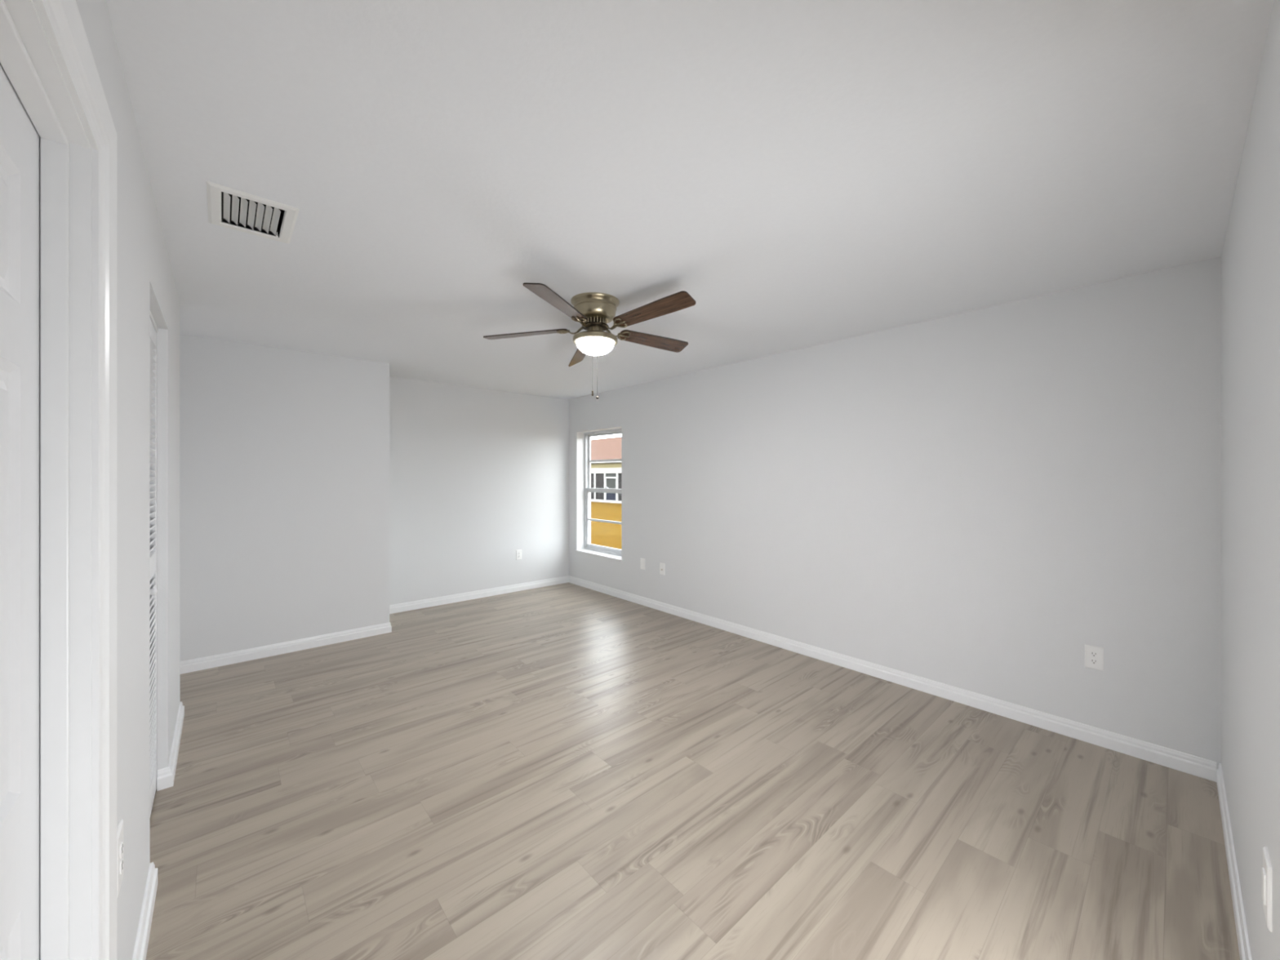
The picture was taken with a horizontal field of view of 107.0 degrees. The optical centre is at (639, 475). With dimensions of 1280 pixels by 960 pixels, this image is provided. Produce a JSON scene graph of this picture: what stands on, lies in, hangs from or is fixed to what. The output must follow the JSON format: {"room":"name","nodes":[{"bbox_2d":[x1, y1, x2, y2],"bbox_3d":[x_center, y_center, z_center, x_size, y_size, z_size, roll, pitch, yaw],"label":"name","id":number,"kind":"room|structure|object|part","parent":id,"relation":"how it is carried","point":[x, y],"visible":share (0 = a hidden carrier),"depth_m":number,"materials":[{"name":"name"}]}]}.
{"room":"empty bedroom","nodes":[
{"label":"empty bedroom","id":0,"kind":"room"},
{"bbox_2d":[75,0,180,959],"bbox_3d":[-1.422,0.203,1.243,0.115,2.440,4.024,0,0,-41],"label":"wall","id":1,"kind":"structure","parent":0,"point":[145,281],"depth_m":1.40,"materials":[{"name":"paint"}]},
{"bbox_2d":[0,0,116,959],"bbox_3d":[-0.800,0.357,0.556,0.138,2.131,1.008,0,0,-41],"label":"door","id":2,"kind":"structure","parent":1,"relation":"in","point":[58,134],"depth_m":0.86,"materials":[{"name":"paint"}]},
{"bbox_2d":[116,818,123,898],"bbox_3d":[-1.232,0.906,1.120,0.009,0.140,0.088,0,0,-41],"label":"wall outlet","id":3,"kind":"object","parent":1,"relation":"attached to","point":[120,828],"visible":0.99,"depth_m":1.11,"materials":[{"name":"plastic"}]},
{"bbox_2d":[120,840,123,857],"bbox_3d":[-1.230,0.886,1.122,0.003,0.028,0.034,0,0,-41],"label":"receptacle","id":4,"kind":"object","parent":3,"relation":"attached to","point":[121,842],"depth_m":1.12,"materials":[{"name":"plastic"}]},
{"bbox_2d":[120,857,123,874],"bbox_3d":[-1.230,0.925,1.122,0.003,0.028,0.034,0,0,-41],"label":"receptacle","id":5,"kind":"object","parent":3,"relation":"attached to","point":[121,858],"depth_m":1.12,"materials":[{"name":"plastic"}]},
{"bbox_2d":[132,862,157,959],"bbox_3d":[-1.408,1.379,1.302,0.052,0.088,0.891,0,0,-41],"label":"baseboard","id":6,"kind":"structure","parent":1,"relation":"attached to","point":[140,948],"depth_m":1.46,"materials":[{"name":"paint"}]},
{"bbox_2d":[150,311,158,815],"bbox_3d":[-1.953,0.370,1.873,0.064,2.077,0.719,0,0,-41],"label":"door","id":7,"kind":"structure","parent":1,"relation":"in","point":[153,328],"depth_m":2.06,"materials":[{"name":"paint"}]},
{"bbox_3d":[-1.923,0.458,1.865,0.030,0.033,0.033,0,0,-41],"label":"knob","id":8,"kind":"part","parent":7,"relation":"part of","materials":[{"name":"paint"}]},
{"bbox_2d":[156,701,184,791],"bbox_3d":[-2.562,1.379,2.369,0.368,0.088,0.863,0,0,-41],"label":"baseboard","id":9,"kind":"object","parent":1,"relation":"attached to","point":[166,776],"visible":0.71,"depth_m":2.26,"materials":[{"name":"paint"}]},
{"bbox_2d":[180,333,389,661],"bbox_3d":[-3.561,0.203,3.671,2.761,2.440,0.754,0,0,-41],"label":"wall","id":10,"kind":"structure","parent":0,"point":[285,453],"depth_m":3.77,"materials":[{"name":"paint"}]},
{"bbox_2d":[180,575,568,674],"bbox_3d":[-2.643,1.379,4.393,5.093,0.088,0.648,0,0,-41],"label":"baseboard","id":11,"kind":"structure","parent":10,"relation":"attached to","point":[233,657],"depth_m":4.05,"materials":[{"name":"paint"}]},
{"bbox_2d":[389,377,568,604],"bbox_3d":[-1.862,0.203,5.594,2.331,2.440,0.120,0,0,-41],"label":"wall","id":12,"kind":"structure","parent":0,"point":[478,477],"depth_m":5.45,"materials":[{"name":"paint"}]},
{"bbox_2d":[515,549,521,559],"bbox_3d":[-1.492,0.977,5.835,0.074,0.120,0.009,0,0,-41],"label":"wall outlet","id":13,"kind":"object","parent":12,"relation":"attached to","point":[518,553],"visible":1,"depth_m":5.83,"materials":[{"name":"plastic"}]},
{"bbox_2d":[106,0,1273,399],"bbox_3d":[-0.578,-1.087,2.148,5.418,0.140,6.986,0,0,-41],"label":"ceiling","id":14,"kind":"structure","parent":0,"point":[809,173],"depth_m":1.51,"materials":[{"name":"paint"}]},
{"bbox_2d":[206,180,299,244],"bbox_3d":[-1.515,-1.078,1.852,0.262,0.139,0.356,0,0,-41],"label":"ceiling vent","id":15,"kind":"object","parent":14,"relation":"in","point":[228,204],"visible":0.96,"depth_m":1.86,"materials":[{"name":"metal"}]},
{"bbox_2d":[483,282,695,399],"bbox_3d":[-0.229,-0.742,2.774,1.267,0.550,1.289,0,0,-41],"label":"ceiling fan","id":16,"kind":"object","parent":14,"relation":"hanging from","point":[593,310],"visible":1,"depth_m":2.67,"materials":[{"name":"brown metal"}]},
{"bbox_3d":[-0.674,-0.840,2.810,0.501,0.006,0.118,-4,8,6],"label":"blade","id":17,"kind":"part","parent":16,"relation":"part of","materials":[{"name":"brown wood"}]},
{"bbox_3d":[-0.404,-0.863,2.377,0.118,0.006,0.500,10,2,20],"label":"blade","id":18,"kind":"part","parent":16,"relation":"part of","materials":[{"name":"brown wood"}]},
{"bbox_3d":[-0.407,-0.850,2.771,0.173,0.040,0.086,0,0,18],"label":"blade arm","id":19,"kind":"part","parent":16,"relation":"part of","materials":[{"name":"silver metal"}]},
{"bbox_3d":[-0.389,-0.831,3.165,0.118,0.006,0.510,-30,4,-18],"label":"blade","id":20,"kind":"part","parent":16,"relation":"part of","materials":[{"name":"brown wood"}]},
{"bbox_3d":[-0.302,-0.850,2.626,0.087,0.040,0.174,0,0,32],"label":"blade arm","id":21,"kind":"part","parent":16,"relation":"part of","materials":[{"name":"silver metal"}]},
{"bbox_3d":[-0.262,-1.004,2.767,0.282,0.026,0.282,0,0,-41],"label":"mounting plate","id":22,"kind":"part","parent":16,"relation":"part of","materials":[{"name":"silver metal"}]},
{"bbox_3d":[-0.262,-0.749,2.767,0.224,0.081,0.224,0,0,-41],"label":"lamp shade","id":23,"kind":"part","parent":16,"relation":"part of","materials":[{"name":"white glass"}]},
{"bbox_3d":[-0.144,-0.850,2.681,0.085,0.040,0.175,0,0,-41],"label":"blade arm","id":24,"kind":"part","parent":16,"relation":"part of","materials":[{"name":"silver metal"}]},
{"bbox_3d":[-0.135,-0.850,2.838,0.174,0.040,0.084,0,0,-41],"label":"blade arm","id":25,"kind":"part","parent":16,"relation":"part of","materials":[{"name":"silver metal"}]},
{"bbox_3d":[0.085,-0.851,2.995,0.500,0.006,0.118,1,-21,-33],"label":"blade","id":26,"kind":"part","parent":16,"relation":"part of","materials":[{"name":"brown wood"}]},
{"bbox_3d":[0.061,-0.871,2.505,0.501,0.006,0.118,-4,-20,39],"label":"blade","id":27,"kind":"part","parent":16,"relation":"part of","materials":[{"name":"brown wood"}]},
{"bbox_2d":[146,582,1239,959],"bbox_3d":[-0.578,1.483,2.148,5.418,0.120,6.986,0,0,-41],"label":"floor","id":28,"kind":"structure","parent":0,"point":[566,771],"depth_m":2.03,"materials":[{"name":"brown wood"}]},
{"bbox_2d":[568,256,1221,769],"bbox_3d":[0.958,0.203,4.332,0.225,2.440,5.745,0,0,-41],"label":"wall","id":29,"kind":"structure","parent":0,"point":[977,500],"depth_m":2.90,"materials":[{"name":"paint"}]},
{"bbox_2d":[574,548,622,561],"bbox_3d":[-0.483,0.980,5.868,0.142,0.023,0.948,0,0,-41],"label":"window sill","id":30,"kind":"structure","parent":29,"relation":"attached to","point":[616,557],"depth_m":5.85,"materials":[{"name":"stone"}]},
{"bbox_2d":[584,428,621,555],"bbox_3d":[-0.404,0.212,5.937,0.072,1.558,0.924,0,0,-41],"label":"window","id":31,"kind":"structure","parent":29,"relation":"in","point":[588,489],"depth_m":6.21,"materials":[{"name":"paint"}]},
{"bbox_3d":[-0.414,0.553,5.929,0.022,0.784,0.864,0,0,-41],"label":"sash","id":32,"kind":"part","parent":31,"relation":"part of","materials":[{"name":"paint"}]},
{"bbox_3d":[-0.393,-0.160,5.947,0.022,0.755,0.864,0,0,-41],"label":"sash","id":33,"kind":"part","parent":31,"relation":"part of","materials":[{"name":"paint"}]},
{"bbox_2d":[640,558,644,569],"bbox_3d":[0.028,0.972,5.208,0.010,0.120,0.074,0,0,-41],"label":"plate","id":34,"kind":"object","parent":29,"relation":"attached to","point":[642,560],"visible":1,"depth_m":5.20,"materials":[{"name":"plastic"}]},
{"bbox_2d":[659,562,664,574],"bbox_3d":[0.230,0.981,4.975,0.015,0.120,0.074,0,0,-41],"label":"cable plate","id":35,"kind":"object","parent":29,"relation":"attached to","point":[661,565],"visible":1,"depth_m":4.97,"materials":[{"name":"plastic"}]},
{"bbox_2d":[568,575,1216,782],"bbox_3d":[0.868,1.379,4.253,0.014,0.088,5.477,0,0,-41],"label":"baseboard","id":36,"kind":"structure","parent":29,"relation":"attached to","point":[1196,766],"depth_m":2.94,"materials":[{"name":"paint"}]},
{"bbox_2d":[1084,644,1103,671],"bbox_3d":[2.409,0.967,2.511,0.009,0.120,0.074,0,0,-41],"label":"wall outlet","id":37,"kind":"object","parent":29,"relation":"attached to","point":[1094,655],"visible":1,"depth_m":2.51,"materials":[{"name":"plastic"}]},
{"bbox_2d":[1089,651,1098,657],"bbox_3d":[2.407,0.947,2.510,0.003,0.028,0.034,0,0,-41],"label":"receptacle","id":38,"kind":"object","parent":37,"relation":"attached to","point":[1092,654],"depth_m":2.51,"materials":[{"name":"plastic"}]},
{"bbox_2d":[1089,658,1098,664],"bbox_3d":[2.407,0.986,2.510,0.003,0.028,0.034,0,0,-41],"label":"receptacle","id":39,"kind":"object","parent":37,"relation":"attached to","point":[1092,661],"depth_m":2.51,"materials":[{"name":"plastic"}]},
{"bbox_2d":[1221,0,1279,959],"bbox_3d":[0.826,0.203,0.464,5.093,2.440,0.120,0,0,-41],"label":"wall","id":40,"kind":"structure","parent":0,"point":[1251,251],"depth_m":1.27,"materials":[{"name":"paint"}]},
{"bbox_2d":[1216,763,1252,959],"bbox_3d":[1.970,1.379,1.564,1.923,0.088,0.014,0,0,-41],"label":"baseboard","id":41,"kind":"structure","parent":40,"relation":"attached to","point":[1244,948],"depth_m":1.61,"materials":[{"name":"paint"}]},
{"bbox_2d":[1262,846,1272,932],"bbox_3d":[1.406,0.924,1.063,0.088,0.140,0.010,0,0,-41],"label":"wall outlet","id":42,"kind":"object","parent":40,"relation":"attached to","point":[1267,891],"visible":1,"depth_m":1.05,"materials":[{"name":"plastic"}]},
{"label":"outside","id":43,"kind":"structure","parent":0,"visible":0},
{"bbox_2d":[591,501,621,549],"bbox_3d":[11.953,1.898,57.245,86.302,0.510,130.000,0,0,-41],"label":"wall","id":44,"kind":"structure","parent":43,"point":[602,534],"depth_m":17.25,"materials":[{"name":"yellow paint"}]},
{"bbox_2d":[591,436,621,503],"bbox_3d":[-1.731,-0.567,43.161,8.860,5.540,26.200,0,0,-41],"label":"neighbor house","id":45,"kind":"structure","parent":44,"relation":"on","point":[607,474],"depth_m":38.55,"materials":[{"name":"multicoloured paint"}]},
{"bbox_3d":[-3.704,0.873,39.148,0.130,2.220,0.150,0,0,-41],"label":"porch post","id":46,"kind":"part","parent":45,"relation":"part of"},
{"bbox_3d":[-2.808,0.873,38.134,0.130,2.220,0.150,0,0,-41],"label":"porch post","id":47,"kind":"part","parent":45,"relation":"part of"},
{"bbox_3d":[-1.752,0.873,36.938,0.130,2.220,0.150,0,0,-41],"label":"porch post","id":48,"kind":"part","parent":45,"relation":"part of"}
]}

